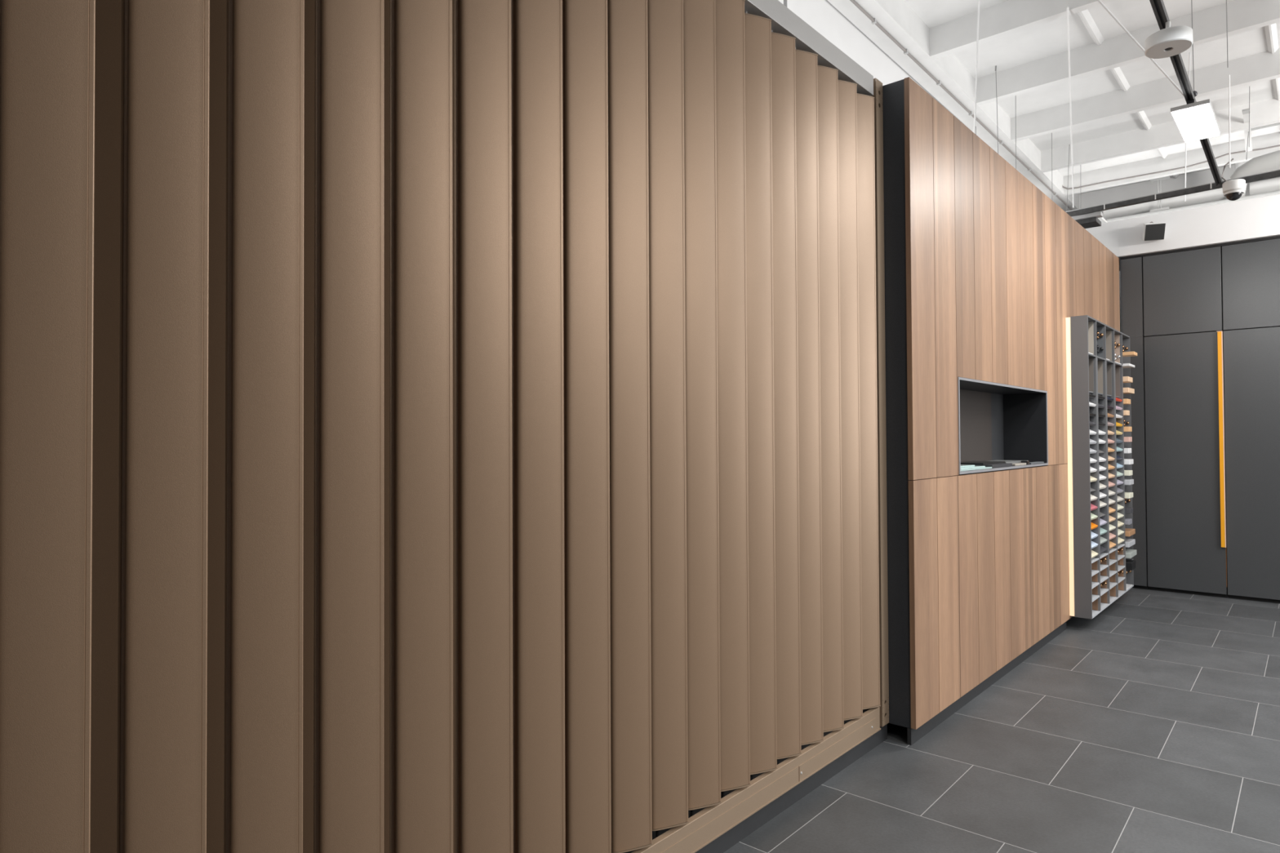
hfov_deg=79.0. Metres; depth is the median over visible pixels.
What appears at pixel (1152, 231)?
wall speaker
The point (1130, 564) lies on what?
sample
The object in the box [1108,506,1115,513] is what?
board
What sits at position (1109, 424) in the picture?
board
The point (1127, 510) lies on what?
sample
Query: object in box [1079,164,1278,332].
wall
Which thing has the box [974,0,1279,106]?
beam
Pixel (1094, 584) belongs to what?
shelf
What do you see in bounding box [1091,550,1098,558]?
board
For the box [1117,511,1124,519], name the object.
board
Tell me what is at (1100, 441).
board
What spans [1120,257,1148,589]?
tall cabinet
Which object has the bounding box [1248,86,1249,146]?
wire
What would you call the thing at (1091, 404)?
board
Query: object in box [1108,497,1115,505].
board
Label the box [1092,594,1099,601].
shelf
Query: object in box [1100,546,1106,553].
board
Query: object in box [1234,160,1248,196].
duct
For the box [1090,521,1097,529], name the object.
board
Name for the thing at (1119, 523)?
board
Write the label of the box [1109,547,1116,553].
shelf
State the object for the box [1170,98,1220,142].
light panel
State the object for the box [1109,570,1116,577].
shelf
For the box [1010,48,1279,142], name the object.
beam
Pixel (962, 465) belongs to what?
sheet
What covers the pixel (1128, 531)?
sample
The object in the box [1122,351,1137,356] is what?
sample
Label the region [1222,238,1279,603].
tall cabinet
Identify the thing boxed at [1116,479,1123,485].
board
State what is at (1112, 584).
shelf
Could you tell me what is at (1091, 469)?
board
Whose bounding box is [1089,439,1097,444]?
board
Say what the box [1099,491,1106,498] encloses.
board
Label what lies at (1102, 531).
board
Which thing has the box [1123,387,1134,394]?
sample
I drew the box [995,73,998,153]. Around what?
wire
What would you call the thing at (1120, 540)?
board
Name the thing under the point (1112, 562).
shelf
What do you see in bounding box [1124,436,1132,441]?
sample
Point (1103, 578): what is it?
shelf
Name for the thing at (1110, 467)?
board
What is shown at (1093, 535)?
board
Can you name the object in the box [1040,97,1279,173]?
ceiling beam
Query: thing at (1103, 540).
board
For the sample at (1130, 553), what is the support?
attached to the rack
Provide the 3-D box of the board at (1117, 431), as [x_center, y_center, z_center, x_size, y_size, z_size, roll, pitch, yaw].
[4.002,0.040,6.561,0.094,0.059,0.283,-1,-1,41]
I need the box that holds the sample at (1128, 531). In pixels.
[1124,528,1135,536]
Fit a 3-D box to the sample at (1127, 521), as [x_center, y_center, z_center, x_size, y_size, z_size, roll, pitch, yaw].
[4.180,0.821,6.717,0.118,0.044,0.122,-1,-1,41]
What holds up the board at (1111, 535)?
attached to the rack
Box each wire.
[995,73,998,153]
[1015,95,1016,168]
[1051,133,1052,188]
[1066,151,1069,205]
[1191,0,1194,90]
[1226,0,1228,67]
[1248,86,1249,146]
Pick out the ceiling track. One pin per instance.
(1158, 7)
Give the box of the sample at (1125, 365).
[1122,363,1134,368]
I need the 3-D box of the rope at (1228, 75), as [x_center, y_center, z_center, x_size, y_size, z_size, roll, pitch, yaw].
[4.198,-2.171,5.523,0.015,0.665,0.010,-1,-1,41]
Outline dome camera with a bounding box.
[1221,158,1245,200]
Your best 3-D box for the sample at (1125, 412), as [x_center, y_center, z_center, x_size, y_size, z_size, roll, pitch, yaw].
[4.173,-0.117,6.734,0.114,0.044,0.122,-1,-1,41]
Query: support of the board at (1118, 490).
attached to the rack
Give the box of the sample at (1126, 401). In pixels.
[1123,398,1130,404]
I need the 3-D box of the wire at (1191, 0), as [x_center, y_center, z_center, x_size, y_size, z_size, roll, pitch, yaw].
[3.219,-2.319,4.521,0.009,0.769,0.004,-1,-1,41]
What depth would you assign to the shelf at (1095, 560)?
5.83 m
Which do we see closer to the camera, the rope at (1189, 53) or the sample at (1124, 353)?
the rope at (1189, 53)
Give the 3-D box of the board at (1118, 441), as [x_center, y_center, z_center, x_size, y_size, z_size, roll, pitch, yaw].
[4.002,0.110,6.560,0.094,0.059,0.283,-1,-1,41]
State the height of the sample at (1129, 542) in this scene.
0.044 m
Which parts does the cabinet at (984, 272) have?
panel, niche frame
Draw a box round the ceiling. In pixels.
[903,0,1279,194]
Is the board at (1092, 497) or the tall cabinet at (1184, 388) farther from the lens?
the tall cabinet at (1184, 388)
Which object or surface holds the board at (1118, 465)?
attached to the rack
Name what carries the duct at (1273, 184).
attached to the duct at (1237, 165)
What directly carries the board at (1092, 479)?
attached to the rack
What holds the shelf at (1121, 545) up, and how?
attached to the rack
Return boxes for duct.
[1102,187,1226,219]
[1230,150,1279,178]
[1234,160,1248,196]
[1249,177,1279,195]
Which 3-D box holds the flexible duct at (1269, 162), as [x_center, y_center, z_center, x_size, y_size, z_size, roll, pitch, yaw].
[5.939,-2.206,5.855,2.375,0.201,0.160,-1,-1,41]
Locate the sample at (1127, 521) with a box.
[1124,518,1132,524]
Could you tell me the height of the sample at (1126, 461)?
0.044 m
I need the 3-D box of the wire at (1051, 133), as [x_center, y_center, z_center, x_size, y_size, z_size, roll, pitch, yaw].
[3.737,-2.131,7.036,0.010,1.068,0.004,-1,-1,41]
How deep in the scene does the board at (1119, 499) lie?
6.57 m
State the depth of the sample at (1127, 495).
6.65 m
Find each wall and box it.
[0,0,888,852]
[777,0,966,126]
[826,0,1079,211]
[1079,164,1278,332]
[1084,220,1119,271]
[1118,194,1279,257]
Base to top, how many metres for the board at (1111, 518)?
0.059 m
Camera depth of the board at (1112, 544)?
6.30 m
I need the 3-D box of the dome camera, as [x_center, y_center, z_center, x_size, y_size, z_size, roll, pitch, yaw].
[4.348,-1.810,5.681,0.136,0.312,0.136,0,-1,-17]
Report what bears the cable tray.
hanging from the rope at (1068, 20)
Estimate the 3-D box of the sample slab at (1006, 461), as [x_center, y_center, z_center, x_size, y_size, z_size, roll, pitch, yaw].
[2.383,0.239,5.116,0.200,0.022,0.490,-1,-1,41]
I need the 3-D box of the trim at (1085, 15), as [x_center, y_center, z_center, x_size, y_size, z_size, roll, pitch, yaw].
[1.417,-2.699,3.382,0.070,0.028,12.900,-1,-1,41]
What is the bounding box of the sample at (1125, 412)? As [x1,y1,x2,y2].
[1123,410,1129,415]
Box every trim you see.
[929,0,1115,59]
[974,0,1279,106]
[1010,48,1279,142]
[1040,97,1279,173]
[1063,132,1279,195]
[1077,9,1179,178]
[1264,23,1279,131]
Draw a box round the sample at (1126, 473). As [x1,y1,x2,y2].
[1124,470,1132,475]
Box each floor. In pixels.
[723,587,1279,852]
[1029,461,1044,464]
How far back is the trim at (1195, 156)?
7.62 m
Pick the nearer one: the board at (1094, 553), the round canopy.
the round canopy
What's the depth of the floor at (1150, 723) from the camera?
3.43 m
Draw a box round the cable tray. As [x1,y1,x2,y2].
[1065,168,1279,228]
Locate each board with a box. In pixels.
[1088,401,1096,406]
[1089,429,1096,434]
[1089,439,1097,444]
[1089,448,1097,453]
[1089,457,1097,462]
[1089,466,1097,472]
[1090,475,1097,482]
[1090,494,1097,501]
[1090,503,1097,511]
[1090,512,1097,519]
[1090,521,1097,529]
[1091,531,1097,539]
[1091,541,1097,548]
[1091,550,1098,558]
[1097,412,1105,417]
[1098,429,1106,434]
[1098,438,1106,444]
[1098,456,1106,462]
[1098,465,1106,471]
[1099,474,1106,479]
[1099,483,1106,489]
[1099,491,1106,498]
[1099,500,1106,507]
[1099,518,1106,526]
[1099,527,1107,535]
[1100,536,1107,544]
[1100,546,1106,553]
[1107,421,1114,426]
[1107,430,1114,434]
[1107,438,1114,443]
[1107,446,1115,452]
[1107,455,1115,461]
[1108,464,1115,469]
[1108,472,1115,478]
[1108,480,1115,487]
[1108,489,1115,496]
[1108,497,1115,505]
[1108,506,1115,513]
[1108,515,1115,522]
[1109,524,1115,531]
[1109,532,1115,540]
[1109,541,1115,548]
[1115,430,1123,434]
[1115,438,1123,443]
[1116,446,1123,451]
[1116,462,1123,468]
[1116,471,1123,476]
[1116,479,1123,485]
[1116,487,1123,493]
[1117,495,1124,502]
[1117,503,1124,510]
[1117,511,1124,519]
[1117,520,1124,527]
[1117,528,1124,536]
[1117,536,1124,544]
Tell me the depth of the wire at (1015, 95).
6.22 m
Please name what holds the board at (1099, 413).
attached to the rack
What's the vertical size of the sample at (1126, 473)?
0.044 m
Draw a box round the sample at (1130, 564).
[1125,559,1135,570]
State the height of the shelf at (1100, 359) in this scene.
0.012 m
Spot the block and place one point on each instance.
(1027, 462)
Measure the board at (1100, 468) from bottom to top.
0.059 m
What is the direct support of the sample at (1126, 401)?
attached to the rack
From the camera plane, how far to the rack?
5.88 m
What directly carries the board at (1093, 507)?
attached to the rack
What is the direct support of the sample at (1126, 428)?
attached to the rack
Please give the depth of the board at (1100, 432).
6.05 m
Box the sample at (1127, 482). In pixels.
[1124,479,1133,484]
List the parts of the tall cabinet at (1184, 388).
door, handle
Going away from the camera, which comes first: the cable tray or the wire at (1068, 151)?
the cable tray
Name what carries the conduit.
hanging from the hanger
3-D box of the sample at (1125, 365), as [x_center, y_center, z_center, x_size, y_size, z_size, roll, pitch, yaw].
[4.221,-0.528,6.778,0.138,0.022,0.245,-1,-1,41]
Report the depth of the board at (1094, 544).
5.80 m
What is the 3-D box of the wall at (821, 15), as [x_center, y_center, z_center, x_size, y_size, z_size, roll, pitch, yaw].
[0.625,-0.600,4.256,0.525,4.190,13.200,-1,-1,41]
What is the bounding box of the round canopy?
[1144,21,1192,58]
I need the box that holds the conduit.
[1097,190,1279,223]
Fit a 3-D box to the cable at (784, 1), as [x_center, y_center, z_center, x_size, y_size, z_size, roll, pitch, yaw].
[0.722,-2.107,3.855,0.021,1.189,0.018,-1,-1,41]
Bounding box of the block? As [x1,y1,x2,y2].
[1020,460,1029,464]
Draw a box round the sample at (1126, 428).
[1123,426,1132,431]
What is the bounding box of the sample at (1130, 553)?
[1125,548,1137,558]
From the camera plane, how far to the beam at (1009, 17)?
4.95 m
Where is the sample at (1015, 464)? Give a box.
[1012,462,1026,466]
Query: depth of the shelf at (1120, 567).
6.58 m
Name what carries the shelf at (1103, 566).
attached to the rack
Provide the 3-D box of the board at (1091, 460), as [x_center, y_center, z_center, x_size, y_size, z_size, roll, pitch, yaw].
[3.343,0.242,5.810,0.094,0.059,0.241,-1,-1,41]
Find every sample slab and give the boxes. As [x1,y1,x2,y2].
[960,461,1005,464]
[971,462,1012,468]
[986,460,1022,463]
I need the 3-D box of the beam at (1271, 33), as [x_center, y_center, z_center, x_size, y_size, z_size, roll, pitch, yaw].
[2.096,-2.712,2.783,0.070,0.028,12.900,-1,-1,41]
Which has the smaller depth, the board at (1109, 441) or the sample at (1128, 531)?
the board at (1109, 441)
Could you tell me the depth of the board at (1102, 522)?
6.04 m
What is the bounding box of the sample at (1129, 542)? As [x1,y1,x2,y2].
[1125,538,1135,547]
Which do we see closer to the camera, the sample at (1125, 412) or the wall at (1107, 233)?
the sample at (1125, 412)
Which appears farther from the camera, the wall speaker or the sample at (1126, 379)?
the wall speaker
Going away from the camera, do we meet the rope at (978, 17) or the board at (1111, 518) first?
the rope at (978, 17)
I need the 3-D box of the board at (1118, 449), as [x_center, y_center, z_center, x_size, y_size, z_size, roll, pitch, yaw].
[4.003,0.180,6.559,0.094,0.059,0.283,-1,-1,41]
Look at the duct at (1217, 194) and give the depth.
7.82 m
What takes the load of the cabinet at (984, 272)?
on the floor at (1150, 723)
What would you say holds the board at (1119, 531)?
attached to the rack
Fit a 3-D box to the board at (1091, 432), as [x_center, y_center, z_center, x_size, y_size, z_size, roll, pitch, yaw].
[3.342,0.031,5.813,0.094,0.059,0.241,-1,-1,41]
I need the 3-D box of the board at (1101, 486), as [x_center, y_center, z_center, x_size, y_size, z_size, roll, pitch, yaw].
[3.556,0.456,6.046,0.094,0.059,0.267,-1,-1,41]
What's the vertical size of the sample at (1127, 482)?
0.044 m
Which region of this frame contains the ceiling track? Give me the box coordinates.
[1149,0,1222,185]
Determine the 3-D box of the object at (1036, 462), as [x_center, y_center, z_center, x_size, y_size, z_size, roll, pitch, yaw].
[2.658,0.245,5.234,0.047,0.010,0.310,-1,-1,41]
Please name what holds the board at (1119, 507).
attached to the rack
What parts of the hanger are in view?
rod, plate, rod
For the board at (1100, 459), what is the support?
on the rack
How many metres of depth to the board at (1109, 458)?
6.29 m
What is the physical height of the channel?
0.040 m
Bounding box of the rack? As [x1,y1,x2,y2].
[1065,315,1133,618]
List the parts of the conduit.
corner bracket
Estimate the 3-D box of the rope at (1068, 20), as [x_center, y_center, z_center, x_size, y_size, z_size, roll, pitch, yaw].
[3.092,-2.171,5.565,0.010,0.657,2.146,-1,-1,30]
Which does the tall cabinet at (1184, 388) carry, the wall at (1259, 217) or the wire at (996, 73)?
the wall at (1259, 217)
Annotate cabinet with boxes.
[881,76,1119,745]
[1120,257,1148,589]
[1142,246,1227,597]
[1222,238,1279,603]
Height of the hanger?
0.380 m
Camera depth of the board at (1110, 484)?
6.30 m
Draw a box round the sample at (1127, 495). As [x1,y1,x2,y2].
[1124,492,1133,498]
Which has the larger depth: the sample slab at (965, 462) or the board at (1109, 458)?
the board at (1109, 458)
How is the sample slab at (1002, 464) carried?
on the cabinet at (984, 272)
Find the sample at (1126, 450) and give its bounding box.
[1124,448,1131,453]
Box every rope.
[973,0,979,133]
[1066,6,1074,207]
[1097,0,1183,95]
[1184,142,1186,201]
[1188,52,1191,81]
[1228,75,1231,168]
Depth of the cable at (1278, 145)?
7.57 m
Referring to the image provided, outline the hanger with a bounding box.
[1150,176,1169,212]
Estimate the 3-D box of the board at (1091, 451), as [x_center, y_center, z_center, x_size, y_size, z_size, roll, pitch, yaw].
[3.343,0.172,5.811,0.094,0.059,0.241,-1,-1,41]
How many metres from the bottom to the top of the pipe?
0.026 m
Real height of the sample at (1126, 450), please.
0.044 m
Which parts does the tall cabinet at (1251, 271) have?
door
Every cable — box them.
[783,0,786,7]
[1062,144,1279,189]
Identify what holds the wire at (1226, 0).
hanging from the ceiling
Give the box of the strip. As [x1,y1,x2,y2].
[1120,235,1279,259]
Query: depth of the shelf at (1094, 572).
5.85 m
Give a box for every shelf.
[1088,352,1122,366]
[1091,557,1098,563]
[1091,569,1099,576]
[1091,582,1099,588]
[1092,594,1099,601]
[1099,552,1108,558]
[1100,564,1108,571]
[1100,575,1108,582]
[1100,587,1108,595]
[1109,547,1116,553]
[1109,559,1116,565]
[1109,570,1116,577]
[1109,582,1117,589]
[1117,543,1124,549]
[1117,554,1124,560]
[1117,564,1124,571]
[1118,576,1124,582]
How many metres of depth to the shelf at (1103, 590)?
6.08 m
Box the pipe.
[849,0,1072,210]
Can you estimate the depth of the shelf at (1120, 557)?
6.61 m
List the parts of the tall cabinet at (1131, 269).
door, door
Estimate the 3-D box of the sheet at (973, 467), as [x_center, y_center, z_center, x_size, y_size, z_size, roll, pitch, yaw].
[1.741,0.228,4.322,0.208,0.008,0.450,-1,-1,41]
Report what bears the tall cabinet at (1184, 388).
on the floor at (1150, 723)
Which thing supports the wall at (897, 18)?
attached to the wall at (821, 15)
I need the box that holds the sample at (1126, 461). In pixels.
[1124,458,1133,464]
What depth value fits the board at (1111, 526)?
6.30 m
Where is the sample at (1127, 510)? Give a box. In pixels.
[1124,506,1133,513]
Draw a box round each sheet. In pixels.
[960,464,974,467]
[960,466,985,469]
[960,466,991,471]
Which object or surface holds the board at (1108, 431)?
attached to the rack
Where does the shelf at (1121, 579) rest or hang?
attached to the rack
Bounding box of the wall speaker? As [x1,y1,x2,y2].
[1142,221,1165,240]
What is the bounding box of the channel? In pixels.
[1241,108,1279,151]
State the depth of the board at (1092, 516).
5.80 m
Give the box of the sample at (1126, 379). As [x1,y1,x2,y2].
[1123,376,1133,382]
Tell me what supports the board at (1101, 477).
attached to the rack
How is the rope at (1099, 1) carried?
attached to the ceiling track
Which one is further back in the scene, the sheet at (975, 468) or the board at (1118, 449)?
the board at (1118, 449)
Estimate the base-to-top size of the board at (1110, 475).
0.059 m
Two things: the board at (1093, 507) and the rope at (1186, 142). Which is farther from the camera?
the rope at (1186, 142)
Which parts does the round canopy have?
stem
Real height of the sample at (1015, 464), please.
0.012 m
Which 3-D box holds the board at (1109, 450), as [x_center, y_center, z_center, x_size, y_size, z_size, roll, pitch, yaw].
[3.776,0.177,6.302,0.094,0.059,0.270,-1,-1,41]
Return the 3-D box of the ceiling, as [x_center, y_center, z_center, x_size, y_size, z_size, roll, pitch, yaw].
[3.267,-2.811,1.952,7.600,0.130,13.200,-1,-1,41]
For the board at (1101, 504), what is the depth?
6.05 m
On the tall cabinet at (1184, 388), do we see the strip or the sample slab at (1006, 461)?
the strip
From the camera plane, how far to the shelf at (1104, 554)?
6.07 m
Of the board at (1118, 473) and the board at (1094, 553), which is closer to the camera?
the board at (1094, 553)
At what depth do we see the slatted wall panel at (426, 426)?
1.82 m

